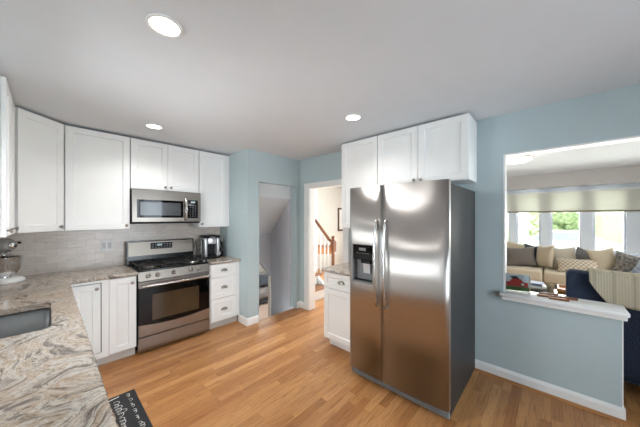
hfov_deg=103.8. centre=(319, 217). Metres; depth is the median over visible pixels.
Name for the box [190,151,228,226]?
upper cabinet
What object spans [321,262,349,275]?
countertop
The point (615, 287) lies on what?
throw blanket
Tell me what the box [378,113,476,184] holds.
upper cabinet
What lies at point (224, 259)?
countertop
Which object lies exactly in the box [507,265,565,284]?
sofa
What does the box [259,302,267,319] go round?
floor
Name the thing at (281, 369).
floor
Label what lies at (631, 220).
window
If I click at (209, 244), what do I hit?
coffee maker
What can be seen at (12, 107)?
upper cabinet
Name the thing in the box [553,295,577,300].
wooden block
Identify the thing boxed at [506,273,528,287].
print
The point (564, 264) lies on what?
throw pillow
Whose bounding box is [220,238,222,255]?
pod carousel
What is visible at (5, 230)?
upper cabinet
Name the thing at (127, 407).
floor mat
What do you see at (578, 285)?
armchair
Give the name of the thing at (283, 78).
ceiling
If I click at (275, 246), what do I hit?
wall
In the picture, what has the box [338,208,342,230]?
framed picture
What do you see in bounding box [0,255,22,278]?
bowl
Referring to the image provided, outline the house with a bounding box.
[595,212,622,243]
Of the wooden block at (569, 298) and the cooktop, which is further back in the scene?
the cooktop
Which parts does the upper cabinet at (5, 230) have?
door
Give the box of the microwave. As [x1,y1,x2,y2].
[130,188,200,223]
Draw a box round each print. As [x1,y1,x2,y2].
[339,210,342,229]
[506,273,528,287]
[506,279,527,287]
[506,285,528,291]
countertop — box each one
[0,265,137,426]
[202,255,240,264]
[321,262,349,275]
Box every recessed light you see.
[145,12,182,37]
[145,123,162,128]
[345,114,361,120]
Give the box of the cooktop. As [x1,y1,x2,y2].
[128,260,208,272]
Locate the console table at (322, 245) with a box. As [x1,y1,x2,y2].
[318,244,331,258]
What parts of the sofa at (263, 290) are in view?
backrest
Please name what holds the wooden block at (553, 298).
on the trim at (595, 308)
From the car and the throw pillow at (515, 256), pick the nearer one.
the throw pillow at (515, 256)
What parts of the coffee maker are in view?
water tank, lid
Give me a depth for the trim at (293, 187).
4.13 m
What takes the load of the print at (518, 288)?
attached to the block at (519, 283)
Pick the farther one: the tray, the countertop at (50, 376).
the tray
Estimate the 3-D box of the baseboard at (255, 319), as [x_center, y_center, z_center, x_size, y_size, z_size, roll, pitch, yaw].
[-0.713,1.437,3.849,1.027,0.100,0.240,0,0,-42]
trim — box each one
[258,181,296,315]
[304,179,348,309]
[474,368,628,425]
[499,289,629,407]
[503,135,639,291]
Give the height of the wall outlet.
0.130 m
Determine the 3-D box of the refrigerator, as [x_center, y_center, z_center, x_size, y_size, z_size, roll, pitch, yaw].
[0.862,0.605,2.367,0.870,1.765,0.942,0,0,43]
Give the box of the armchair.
[566,269,639,385]
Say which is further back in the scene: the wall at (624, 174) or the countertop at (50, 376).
the wall at (624, 174)
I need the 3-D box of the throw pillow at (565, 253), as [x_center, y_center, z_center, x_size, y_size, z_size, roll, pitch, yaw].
[4.826,0.797,4.976,0.470,0.466,0.190,0,0,34]
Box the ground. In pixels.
[507,225,622,245]
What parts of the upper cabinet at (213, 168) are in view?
door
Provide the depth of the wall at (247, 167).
3.58 m
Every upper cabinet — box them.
[0,75,13,237]
[10,92,18,234]
[15,107,63,232]
[64,125,129,230]
[130,138,198,192]
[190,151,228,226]
[342,136,377,227]
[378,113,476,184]
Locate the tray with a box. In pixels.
[557,284,565,291]
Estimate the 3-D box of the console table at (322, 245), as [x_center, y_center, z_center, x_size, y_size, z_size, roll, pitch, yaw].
[-0.057,1.092,6.401,0.900,0.790,0.360,0,0,-3]
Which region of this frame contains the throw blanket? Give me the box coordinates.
[587,268,639,310]
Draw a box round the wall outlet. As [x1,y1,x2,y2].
[101,240,112,250]
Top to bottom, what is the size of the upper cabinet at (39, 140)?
1.063 m
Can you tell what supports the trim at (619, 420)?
attached to the wall at (580, 353)
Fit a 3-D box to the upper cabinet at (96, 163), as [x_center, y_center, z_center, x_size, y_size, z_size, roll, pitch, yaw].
[-2.477,-0.400,2.796,0.348,1.063,0.532,0,0,43]
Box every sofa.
[259,271,267,303]
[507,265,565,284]
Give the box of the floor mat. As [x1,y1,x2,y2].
[108,389,152,426]
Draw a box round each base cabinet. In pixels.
[71,276,135,365]
[208,261,239,328]
[324,272,349,351]
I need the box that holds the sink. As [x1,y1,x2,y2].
[0,308,51,338]
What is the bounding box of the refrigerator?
[350,179,474,419]
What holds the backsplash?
attached to the wall at (247, 167)
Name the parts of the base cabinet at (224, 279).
drawer, drawer, drawer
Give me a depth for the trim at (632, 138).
2.26 m
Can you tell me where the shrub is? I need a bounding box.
[527,212,596,235]
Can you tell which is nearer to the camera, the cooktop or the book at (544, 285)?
the cooktop
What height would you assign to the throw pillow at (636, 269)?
0.537 m
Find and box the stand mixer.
[0,238,25,284]
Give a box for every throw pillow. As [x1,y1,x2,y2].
[259,274,267,286]
[507,240,524,247]
[507,246,537,265]
[524,243,541,266]
[535,245,554,267]
[552,247,575,268]
[556,258,598,270]
[575,246,589,259]
[586,247,615,270]
[612,251,639,271]
[629,261,639,273]
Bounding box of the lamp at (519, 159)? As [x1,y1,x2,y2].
[507,155,533,163]
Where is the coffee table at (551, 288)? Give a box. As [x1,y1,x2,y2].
[531,280,565,296]
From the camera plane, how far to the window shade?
5.30 m
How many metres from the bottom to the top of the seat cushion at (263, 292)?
0.220 m
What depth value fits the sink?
1.66 m
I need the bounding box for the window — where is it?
[507,183,639,253]
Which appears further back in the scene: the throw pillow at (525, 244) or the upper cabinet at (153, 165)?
the throw pillow at (525, 244)
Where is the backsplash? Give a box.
[1,223,219,275]
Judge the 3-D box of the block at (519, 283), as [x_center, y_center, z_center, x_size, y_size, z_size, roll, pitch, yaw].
[1.805,0.597,2.301,0.190,0.165,0.060,0,0,31]
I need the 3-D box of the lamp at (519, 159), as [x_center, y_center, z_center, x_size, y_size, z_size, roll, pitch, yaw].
[2.970,-0.890,3.791,0.396,0.125,0.396,0,0,43]
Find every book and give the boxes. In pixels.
[531,280,543,286]
[531,284,546,288]
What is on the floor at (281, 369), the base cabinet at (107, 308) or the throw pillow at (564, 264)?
the base cabinet at (107, 308)
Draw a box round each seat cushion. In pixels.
[259,288,267,298]
[507,265,542,281]
[543,267,565,284]
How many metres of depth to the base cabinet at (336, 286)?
2.79 m
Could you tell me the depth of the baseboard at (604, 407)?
2.06 m
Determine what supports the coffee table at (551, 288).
on the floor at (281, 369)
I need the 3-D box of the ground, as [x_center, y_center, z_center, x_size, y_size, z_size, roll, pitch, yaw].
[33.208,2.237,35.963,120.000,0.300,82.100,0,0,43]
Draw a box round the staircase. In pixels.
[315,219,335,299]
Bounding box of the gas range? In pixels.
[126,238,209,352]
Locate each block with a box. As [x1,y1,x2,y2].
[506,272,530,293]
[537,294,555,296]
[539,292,557,295]
[549,296,568,301]
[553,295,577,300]
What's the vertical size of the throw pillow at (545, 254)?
0.497 m
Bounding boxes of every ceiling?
[0,0,639,190]
[259,183,289,232]
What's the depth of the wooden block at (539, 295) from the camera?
2.15 m
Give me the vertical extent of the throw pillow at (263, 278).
0.442 m
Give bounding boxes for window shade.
[507,187,639,212]
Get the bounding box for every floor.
[98,264,639,426]
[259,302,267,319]
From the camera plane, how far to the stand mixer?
2.23 m
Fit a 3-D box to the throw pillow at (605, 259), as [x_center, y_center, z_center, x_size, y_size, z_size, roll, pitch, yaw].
[5.127,0.787,4.521,0.494,0.506,0.212,0,0,8]
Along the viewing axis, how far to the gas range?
3.00 m
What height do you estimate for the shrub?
3.177 m
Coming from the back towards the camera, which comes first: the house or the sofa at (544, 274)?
the house
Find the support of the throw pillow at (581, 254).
on the sofa at (544, 274)
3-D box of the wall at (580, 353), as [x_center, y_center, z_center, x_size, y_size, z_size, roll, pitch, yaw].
[1.935,0.267,2.167,6.296,2.440,0.120,0,0,43]
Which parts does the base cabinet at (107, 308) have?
door, frame, door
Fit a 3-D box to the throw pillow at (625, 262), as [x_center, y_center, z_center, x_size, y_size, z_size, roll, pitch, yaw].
[5.308,0.817,4.245,0.529,0.479,0.210,0,0,42]
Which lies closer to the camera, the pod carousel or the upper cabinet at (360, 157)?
the upper cabinet at (360, 157)
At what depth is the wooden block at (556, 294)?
2.19 m
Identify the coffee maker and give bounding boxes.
[197,235,220,258]
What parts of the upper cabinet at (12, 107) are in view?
door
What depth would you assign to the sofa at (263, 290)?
8.25 m
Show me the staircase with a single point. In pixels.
(319, 283)
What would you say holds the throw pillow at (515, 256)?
on the sofa at (544, 274)
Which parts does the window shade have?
head rail, rail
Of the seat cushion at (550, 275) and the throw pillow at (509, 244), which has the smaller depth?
the seat cushion at (550, 275)
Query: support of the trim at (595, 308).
attached to the wall at (580, 353)
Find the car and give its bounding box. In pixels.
[519,230,622,250]
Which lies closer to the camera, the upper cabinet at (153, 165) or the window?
the upper cabinet at (153, 165)
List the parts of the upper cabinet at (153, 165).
door, door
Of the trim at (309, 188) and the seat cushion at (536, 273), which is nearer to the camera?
the trim at (309, 188)
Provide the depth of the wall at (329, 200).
7.62 m
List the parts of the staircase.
handrail, newel post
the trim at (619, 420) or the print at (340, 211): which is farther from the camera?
the print at (340, 211)
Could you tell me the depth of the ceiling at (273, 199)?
4.07 m
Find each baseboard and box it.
[238,301,303,325]
[475,359,625,420]
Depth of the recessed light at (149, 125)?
2.59 m
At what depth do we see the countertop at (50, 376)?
1.00 m
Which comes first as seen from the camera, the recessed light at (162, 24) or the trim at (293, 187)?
the recessed light at (162, 24)
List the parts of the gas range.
backguard panel, oven door, door glass, control panel, storage drawer, oven handle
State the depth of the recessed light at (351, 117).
2.36 m
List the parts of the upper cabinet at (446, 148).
door, door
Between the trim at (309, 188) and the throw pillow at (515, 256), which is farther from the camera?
the throw pillow at (515, 256)
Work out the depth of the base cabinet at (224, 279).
3.42 m
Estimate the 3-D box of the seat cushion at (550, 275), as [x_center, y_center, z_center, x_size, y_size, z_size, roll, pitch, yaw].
[4.761,1.137,4.791,0.725,0.220,0.700,0,0,43]
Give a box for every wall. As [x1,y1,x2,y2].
[220,149,299,319]
[259,187,292,315]
[268,187,342,316]
[300,83,639,406]
[507,165,639,189]
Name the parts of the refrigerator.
dispenser panel, door, handle, handle, door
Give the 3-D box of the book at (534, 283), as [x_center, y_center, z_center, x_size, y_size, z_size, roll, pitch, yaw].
[3.223,0.993,3.829,0.200,0.035,0.280,0,0,-42]
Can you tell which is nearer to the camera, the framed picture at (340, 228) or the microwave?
the microwave

